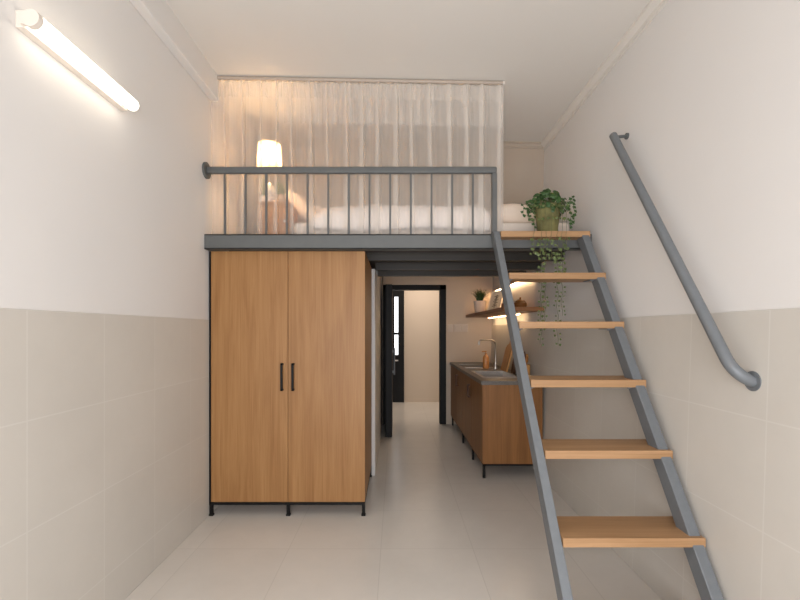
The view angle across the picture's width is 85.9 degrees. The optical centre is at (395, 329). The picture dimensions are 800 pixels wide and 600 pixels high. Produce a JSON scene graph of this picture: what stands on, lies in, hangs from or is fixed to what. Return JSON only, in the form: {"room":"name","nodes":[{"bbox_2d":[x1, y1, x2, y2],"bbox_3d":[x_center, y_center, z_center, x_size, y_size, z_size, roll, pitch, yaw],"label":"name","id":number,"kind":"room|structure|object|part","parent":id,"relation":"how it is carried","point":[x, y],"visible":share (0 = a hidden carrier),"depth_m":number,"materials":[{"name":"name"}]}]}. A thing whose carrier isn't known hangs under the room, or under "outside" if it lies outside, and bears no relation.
{"room":"studio apartment","nodes":[
{"label":"studio apartment","id":0,"kind":"room"},
{"bbox_2d":[0,0,254,599],"bbox_3d":[-1.522,-0.304,1.710,0.126,3.509,5.720,0,0,0],"label":"wall","id":1,"kind":"structure","parent":0,"point":[106,211],"depth_m":2.14,"materials":[{"name":"white paint"}]},
{"bbox_2d":[15,9,138,110],"bbox_3d":[-1.410,-1.193,1.959,0.110,0.079,0.656,0,0,0],"label":"lamp","id":2,"kind":"object","parent":1,"relation":"attached to","point":[29,22],"visible":1,"depth_m":1.84,"materials":[{"name":"white plastic"}]},
{"bbox_2d":[129,0,260,155],"bbox_3d":[-1.432,-1.932,1.660,0.065,0.254,5.620,0,0,0],"label":"trim","id":3,"kind":"structure","parent":1,"relation":"attached to","point":[157,13],"depth_m":3.00,"materials":[{"name":"white paint"}]},
{"bbox_2d":[372,269,382,475],"bbox_3d":[-0.836,0.420,5.508,1.258,2.059,2.451,0,0,0],"label":"wall","id":4,"kind":"structure","parent":0,"point":[377,327],"depth_m":4.56,"materials":[{"name":"white paint"}]},
{"bbox_2d":[375,270,381,287],"bbox_3d":[-0.838,-0.754,5.851,1.253,0.290,1.765,0,0,0],"label":"wall","id":5,"kind":"structure","parent":0,"point":[379,277],"depth_m":5.70,"materials":[{"name":"white paint"}]},
{"bbox_2d":[204,234,591,275],"bbox_3d":[0.016,-0.675,4.120,2.960,0.114,1.677,0,0,0],"label":"platform","id":6,"kind":"object","parent":5,"relation":"attached to","point":[388,254],"visible":0.66,"depth_m":3.28,"materials":[{"name":"grey metal"}]},
{"bbox_2d":[257,201,298,233],"bbox_3d":[-0.998,-0.889,3.669,0.269,0.314,0.357,0,0,0],"label":"nightstand","id":7,"kind":"object","parent":6,"relation":"on","point":[276,209],"visible":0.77,"depth_m":3.50,"materials":[{"name":"wood"}]},
{"bbox_2d":[257,177,264,200],"bbox_3d":[-1.104,-1.171,3.550,0.105,0.249,0.079,0,0,0],"label":"vase","id":8,"kind":"object","parent":7,"relation":"on","point":[262,183],"visible":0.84,"depth_m":3.55,"materials":[{"name":"white ceramic"}]},
{"bbox_2d":[257,140,281,200],"bbox_3d":[-1.073,-1.308,3.646,0.206,0.522,0.206,0,0,0],"label":"bedside lamp","id":9,"kind":"object","parent":7,"relation":"on","point":[269,152],"visible":0.66,"depth_m":3.58,"materials":[{"name":"white fabric"}]},
{"bbox_3d":[-1.073,-1.475,3.646,0.206,0.187,0.206,0,0,0],"label":"lamp shade","id":10,"kind":"part","parent":9,"relation":"part of","materials":[{"name":"white fabric"}]},
{"bbox_3d":[-0.998,-0.887,3.511,0.249,0.270,0.016,0,0,0],"label":"door","id":11,"kind":"part","parent":7,"relation":"part of","materials":[{"name":"brown wood"}]},
{"bbox_2d":[272,178,290,200],"bbox_3d":[-0.951,-1.145,3.558,0.185,0.196,0.215,0,0,0],"label":"spiky plant","id":12,"kind":"object","parent":7,"relation":"on","point":[280,190],"visible":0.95,"depth_m":3.53,"materials":[{"name":"green plant"}]},
{"bbox_3d":[-0.954,-1.080,3.563,0.078,0.066,0.078,0,0,0],"label":"pot","id":13,"kind":"part","parent":12,"relation":"part of","materials":[{"name":"ceramic"}]},
{"bbox_2d":[202,162,496,233],"bbox_3d":[-0.340,-1.010,3.306,2.250,0.556,0.124,0,0,0],"label":"guard rail","id":14,"kind":"object","parent":6,"relation":"on","point":[207,170],"visible":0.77,"depth_m":3.29,"materials":[{"name":"grey metal"}]},
{"bbox_3d":[-0.340,-1.226,3.306,2.225,0.052,0.040,0,0,0],"label":"rail","id":15,"kind":"part","parent":14,"relation":"part of","materials":[{"name":"grey metal"}]},
{"bbox_3d":[0.755,-0.967,3.306,0.061,0.469,0.048,0,0,0],"label":"post","id":16,"kind":"part","parent":14,"relation":"part of","materials":[{"name":"grey metal"}]},
{"bbox_2d":[294,223,568,233],"bbox_3d":[0.290,-0.804,3.955,2.248,0.144,0.950,0,0,0],"label":"mattress","id":17,"kind":"object","parent":6,"relation":"on","point":[299,228],"visible":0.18,"depth_m":3.48,"materials":[{"name":"fabric"}]},
{"bbox_2d":[284,187,317,222],"bbox_3d":[-0.848,-1.110,4.100,0.405,0.393,0.560,0,0,6],"label":"pillow","id":18,"kind":"object","parent":17,"relation":"on","point":[298,201],"visible":0.3,"depth_m":3.85,"materials":[{"name":"white fabric"}]},
{"bbox_2d":[309,204,490,230],"bbox_3d":[0.032,-0.947,3.874,1.479,0.307,0.910,0,0,0],"label":"duvet","id":19,"kind":"object","parent":17,"relation":"on","point":[359,215],"visible":0.76,"depth_m":3.43,"materials":[{"name":"white fabric"}]},
{"bbox_2d":[314,206,326,211],"bbox_3d":[-0.595,-1.041,4.180,0.326,0.301,0.460,0,0,-1],"label":"pillow","id":20,"kind":"object","parent":19,"relation":"on","point":[318,208],"visible":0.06,"depth_m":3.96,"materials":[{"name":"white fabric"}]},
{"bbox_2d":[487,203,535,222],"bbox_3d":[1.066,-0.981,3.800,0.621,0.235,0.459,0,0,-4],"label":"pillow","id":21,"kind":"object","parent":17,"relation":"on","point":[506,213],"visible":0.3,"depth_m":3.59,"materials":[{"name":"white fabric"}]},
{"bbox_2d":[125,402,661,599],"bbox_3d":[0.000,1.500,3.755,4.400,0.100,10.010,0,0,0],"label":"floor","id":22,"kind":"structure","parent":0,"point":[433,527],"depth_m":2.88,"materials":[{"name":"tile"}]},
{"bbox_2d":[209,251,371,515],"bbox_3d":[-0.849,0.418,3.794,1.222,2.064,0.952,0,0,0],"label":"wardrobe","id":23,"kind":"object","parent":22,"relation":"on","point":[290,332],"visible":1,"depth_m":3.35,"materials":[{"name":"brown wood"}]},
{"bbox_3d":[-1.444,1.406,3.366,0.032,0.089,0.032,0,0,0],"label":"leg","id":24,"kind":"part","parent":23,"relation":"part of","materials":[{"name":"black metal"}]},
{"bbox_3d":[-1.143,0.364,3.362,0.598,1.955,0.020,0,0,0],"label":"door","id":25,"kind":"part","parent":23,"relation":"part of","materials":[{"name":"brown wood"}]},
{"bbox_3d":[-0.886,0.365,3.336,0.018,0.213,0.036,0,0,0],"label":"handle","id":26,"kind":"part","parent":23,"relation":"part of","materials":[{"name":"black metal"}]},
{"bbox_3d":[-0.842,1.406,3.366,0.032,0.089,0.032,0,0,0],"label":"leg","id":27,"kind":"part","parent":23,"relation":"part of","materials":[{"name":"black metal"}]},
{"bbox_3d":[-0.800,0.365,3.336,0.018,0.213,0.036,0,0,0],"label":"handle","id":28,"kind":"part","parent":23,"relation":"part of","materials":[{"name":"black metal"}]},
{"bbox_3d":[-0.541,0.364,3.362,0.598,1.955,0.020,0,0,0],"label":"door","id":29,"kind":"part","parent":23,"relation":"part of","materials":[{"name":"brown wood"}]},
{"bbox_3d":[-0.254,1.406,3.366,0.032,0.089,0.032,0,0,0],"label":"leg","id":30,"kind":"part","parent":23,"relation":"part of","materials":[{"name":"black metal"}]},
{"bbox_2d":[451,366,542,477],"bbox_3d":[1.119,0.992,5.394,0.616,0.916,2.418,0,0,0],"label":"base unit","id":31,"kind":"object","parent":22,"relation":"on","point":[490,418],"visible":0.73,"depth_m":4.18,"materials":[{"name":"brown wood"}]},
{"bbox_3d":[0.851,0.919,6.311,0.019,0.771,0.580,0,0,0],"label":"door","id":32,"kind":"part","parent":31,"relation":"part of","materials":[{"name":"brown wood"}]},
{"bbox_3d":[0.851,0.919,5.720,0.019,0.771,0.597,0,0,0],"label":"door","id":33,"kind":"part","parent":31,"relation":"part of","materials":[{"name":"brown wood"}]},
{"bbox_3d":[0.851,0.919,5.110,0.019,0.771,0.617,0,0,0],"label":"door","id":34,"kind":"part","parent":31,"relation":"part of","materials":[{"name":"brown wood"}]},
{"bbox_3d":[0.851,0.919,4.503,0.019,0.771,0.590,0,0,0],"label":"door","id":35,"kind":"part","parent":31,"relation":"part of","materials":[{"name":"brown wood"}]},
{"bbox_2d":[450,362,517,384],"bbox_3d":[1.131,0.515,5.402,0.604,0.038,2.454,0,0,0],"label":"countertop","id":36,"kind":"structure","parent":31,"relation":"on","point":[467,371],"depth_m":4.72,"materials":[{"name":"grey stone"}]},
{"bbox_2d":[459,364,492,367],"bbox_3d":[1.095,0.490,5.860,0.385,0.012,0.504,0,0,0],"label":"cooktop","id":37,"kind":"object","parent":36,"relation":"in","point":[463,365],"visible":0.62,"depth_m":5.91,"materials":[{"name":"black glass"}]},
{"bbox_2d":[482,351,488,368],"bbox_3d":[1.159,0.382,5.550,0.081,0.228,0.081,0,0,45],"label":"soap bottle","id":38,"kind":"object","parent":36,"relation":"on","point":[485,357],"visible":1,"depth_m":5.52,"materials":[{"name":"orange plastic"}]},
{"bbox_2d":[478,339,497,368],"bbox_3d":[1.158,0.305,5.405,0.264,0.383,0.052,0,0,-19],"label":"faucet","id":39,"kind":"object","parent":36,"relation":"on","point":[495,362],"visible":0.99,"depth_m":5.42,"materials":[{"name":"metal"}]},
{"bbox_3d":[1.149,0.280,5.406,0.250,0.333,0.030,0,0,-15],"label":"spout","id":40,"kind":"part","parent":39,"relation":"part of","materials":[{"name":"metal"}]},
{"bbox_2d":[472,371,516,377],"bbox_3d":[1.102,0.575,4.830,0.398,0.170,0.696,0,0,0],"label":"sink","id":41,"kind":"object","parent":36,"relation":"in","point":[485,374],"visible":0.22,"depth_m":5.15,"materials":[{"name":"metal"}]},
{"bbox_2d":[501,342,511,371],"bbox_3d":[1.344,0.292,5.160,0.120,0.408,0.280,0,0,0],"label":"chopping board","id":42,"kind":"object","parent":36,"relation":"on","point":[508,351],"visible":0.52,"depth_m":5.13,"materials":[{"name":"brown wood"}]},
{"bbox_2d":[511,358,515,373],"bbox_3d":[1.375,0.314,4.930,0.087,0.364,0.140,0,0,0],"label":"bottle","id":43,"kind":"object","parent":36,"relation":"on","point":[513,370],"visible":0.34,"depth_m":4.93,"materials":[{"name":"brown glass"}]},
{"bbox_2d":[526,364,529,375],"bbox_3d":[1.380,0.431,4.560,0.084,0.130,0.084,0,0,0],"label":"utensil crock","id":44,"kind":"object","parent":36,"relation":"on","point":[527,365],"visible":0.27,"depth_m":4.52,"materials":[{"name":"beige wood"}]},
{"bbox_3d":[0.863,1.385,4.215,0.024,0.130,0.024,0,0,0],"label":"leg","id":45,"kind":"part","parent":31,"relation":"part of","materials":[{"name":"black metal"}]},
{"bbox_3d":[1.134,1.315,5.399,0.566,0.020,2.408,0,0,0],"label":"frame","id":46,"kind":"part","parent":31,"relation":"part of","materials":[{"name":"black metal"}]},
{"bbox_3d":[1.136,0.919,4.195,0.582,0.771,0.020,0,0,0],"label":"panel","id":47,"kind":"part","parent":31,"relation":"part of","materials":[{"name":"brown wood"}]},
{"bbox_2d":[491,231,723,599],"bbox_3d":[1.079,0.359,2.540,0.708,2.182,1.740,0,0,0],"label":"stair","id":48,"kind":"structure","parent":22,"relation":"on","point":[680,529],"depth_m":2.23,"materials":[{"name":"grey metal"}]},
{"bbox_2d":[533,203,561,230],"bbox_3d":[1.159,-0.838,3.290,0.206,0.215,0.206,0,0,0],"label":"pot","id":49,"kind":"object","parent":48,"relation":"on","point":[538,211],"depth_m":3.22,"materials":[{"name":"green ceramic"}]},
{"bbox_2d":[520,188,576,345],"bbox_3d":[1.153,-0.483,3.284,0.427,1.208,0.276,0,0,0],"label":"trailing ivy","id":50,"kind":"object","parent":48,"relation":"on","point":[547,215],"visible":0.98,"depth_m":3.20,"materials":[{"name":"plant"}]},
{"bbox_2d":[255,144,543,233],"bbox_3d":[0.094,-1.385,4.519,3.118,1.348,0.100,0,0,0],"label":"wall","id":51,"kind":"structure","parent":0,"point":[520,172],"depth_m":4.47,"materials":[{"name":"beige paint"}]},
{"bbox_2d":[260,137,542,148],"bbox_3d":[0.041,-1.954,4.460,3.011,0.143,0.040,0,0,0],"label":"trim","id":52,"kind":"structure","parent":51,"relation":"attached to","point":[281,140],"depth_m":4.45,"materials":[{"name":"beige paint"}]},
{"bbox_2d":[165,0,650,141],"bbox_3d":[0.030,-2.029,1.710,3.188,0.176,5.720,0,0,0],"label":"ceiling","id":53,"kind":"structure","parent":0,"point":[545,52],"depth_m":3.12,"materials":[{"name":"paint"}]},
{"bbox_2d":[217,76,504,84],"bbox_3d":[-0.287,-1.960,3.374,2.274,0.075,0.038,0,0,0],"label":"curtain rod","id":54,"kind":"object","parent":53,"relation":"attached to","point":[251,78],"visible":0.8,"depth_m":3.36,"materials":[{"name":"beige metal"}]},
{"bbox_2d":[404,291,438,398],"bbox_3d":[0.350,0.000,8.710,3.100,2.900,0.100,0,0,0],"label":"wall","id":55,"kind":"structure","parent":0,"point":[421,308],"depth_m":8.66,"materials":[{"name":"beige paint"}]},
{"bbox_2d":[393,291,403,401],"bbox_3d":[-0.158,0.308,8.607,0.641,2.284,0.101,0,0,0],"label":"door","id":56,"kind":"structure","parent":55,"relation":"in","point":[398,296],"depth_m":8.61,"materials":[{"name":"black paint"}]},
{"bbox_3d":[0.007,0.302,8.646,0.098,0.416,0.012,0,0,0],"label":"glass pane","id":57,"kind":"part","parent":56,"relation":"part of","materials":[{"name":"white glass"}]},
{"bbox_3d":[0.007,-0.313,8.646,0.098,0.728,0.012,0,0,0],"label":"glass pane","id":58,"kind":"part","parent":56,"relation":"part of","materials":[{"name":"white glass"}]},
{"bbox_2d":[404,399,438,401],"bbox_3d":[0.980,1.415,8.654,1.640,0.070,0.012,0,0,0],"label":"baseboard","id":59,"kind":"structure","parent":55,"relation":"attached to","point":[405,400],"depth_m":8.65,"materials":[{"name":"beige paint"}]},
{"bbox_2d":[382,276,492,423],"bbox_3d":[0.497,0.276,6.683,1.994,2.349,0.100,0,0,0],"label":"wall","id":60,"kind":"structure","parent":0,"point":[460,346],"depth_m":6.63,"materials":[{"name":"beige paint"}]},
{"bbox_2d":[383,284,445,436],"bbox_3d":[0.286,0.378,6.263,0.972,2.145,0.980,0,0,0],"label":"door","id":61,"kind":"structure","parent":60,"relation":"in","point":[388,289],"depth_m":6.61,"materials":[{"name":"black paint"}]},
{"bbox_3d":[-0.033,0.428,5.827,0.043,0.362,0.022,0,0,0],"label":"pull handle","id":62,"kind":"part","parent":61,"relation":"part of","materials":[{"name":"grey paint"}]},
{"bbox_2d":[448,324,452,331],"bbox_3d":[0.836,-0.030,6.624,0.080,0.119,0.018,0,0,0],"label":"light switch","id":63,"kind":"object","parent":60,"relation":"attached to","point":[450,326],"visible":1,"depth_m":6.62,"materials":[{"name":"white plastic"}]},
{"bbox_2d":[454,324,467,331],"bbox_3d":[1.000,-0.031,6.624,0.200,0.108,0.018,0,0,0],"label":"light switch","id":64,"kind":"object","parent":60,"relation":"attached to","point":[457,327],"visible":1,"depth_m":6.62,"materials":[{"name":"white plastic"}]},
{"bbox_2d":[487,290,502,309],"bbox_3d":[1.373,-0.386,5.928,0.125,0.317,0.240,0,0,-30],"label":"picture frame","id":65,"kind":"object","parent":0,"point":[496,299],"visible":0.6,"depth_m":5.94,"materials":[{"name":"white paper"}]},
{"bbox_2d":[491,0,799,599],"bbox_3d":[1.563,-0.261,2.792,0.268,3.422,7.883,0,0,0],"label":"wall","id":66,"kind":"structure","parent":0,"point":[706,97],"depth_m":2.14,"materials":[{"name":"white paint"}]},
{"bbox_2d":[466,307,543,317],"bbox_3d":[1.279,-0.212,5.464,0.412,0.041,2.328,0,0,0],"label":"wall shelf","id":67,"kind":"object","parent":66,"relation":"attached to","point":[500,311],"visible":0.77,"depth_m":4.70,"materials":[{"name":"brown wood"}]},
{"bbox_2d":[472,289,486,312],"bbox_3d":[1.242,-0.427,6.284,0.285,0.389,0.346,0,0,43],"label":"potted plant","id":68,"kind":"object","parent":67,"relation":"on","point":[479,305],"visible":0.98,"depth_m":6.23,"materials":[{"name":"green plant"}]},
{"bbox_3d":[1.225,-0.327,6.280,0.192,0.190,0.192,0,0,0],"label":"pot","id":69,"kind":"part","parent":68,"relation":"part of","materials":[{"name":"white ceramic"}]},
{"bbox_2d":[488,313,520,317],"bbox_3d":[1.399,-0.183,5.677,0.029,0.016,1.612,0,0,0],"label":"strip light","id":70,"kind":"object","parent":67,"relation":"attached to","point":[516,313],"visible":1,"depth_m":5.64,"materials":[{"name":"white plastic"}]},
{"bbox_2d":[514,297,526,306],"bbox_3d":[1.341,-0.292,4.640,0.144,0.121,0.140,0,0,0],"label":"lidded pot","id":71,"kind":"object","parent":67,"relation":"on","point":[519,303],"visible":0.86,"depth_m":4.59,"materials":[{"name":"brown ceramic"}]},
{"bbox_2d":[491,282,519,291],"bbox_3d":[1.481,-0.584,5.618,0.039,0.022,1.930,0,0,0],"label":"strip light","id":72,"kind":"object","parent":66,"relation":"attached to","point":[513,283],"visible":0.21,"depth_m":5.49,"materials":[{"name":"white plastic"}]},
{"bbox_2d":[541,0,668,150],"bbox_3d":[1.534,-1.913,1.660,0.065,0.098,5.620,0,0,0],"label":"trim","id":73,"kind":"structure","parent":66,"relation":"attached to","point":[653,7],"depth_m":3.06,"materials":[{"name":"white paint"}]},
{"bbox_2d":[609,132,761,390],"bbox_3d":[1.445,-0.525,2.298,0.115,1.554,1.136,0,0,3],"label":"wall handrail","id":74,"kind":"object","parent":66,"relation":"attached to","point":[751,380],"visible":1,"depth_m":2.05,"materials":[{"name":"grey metal"}]}
]}

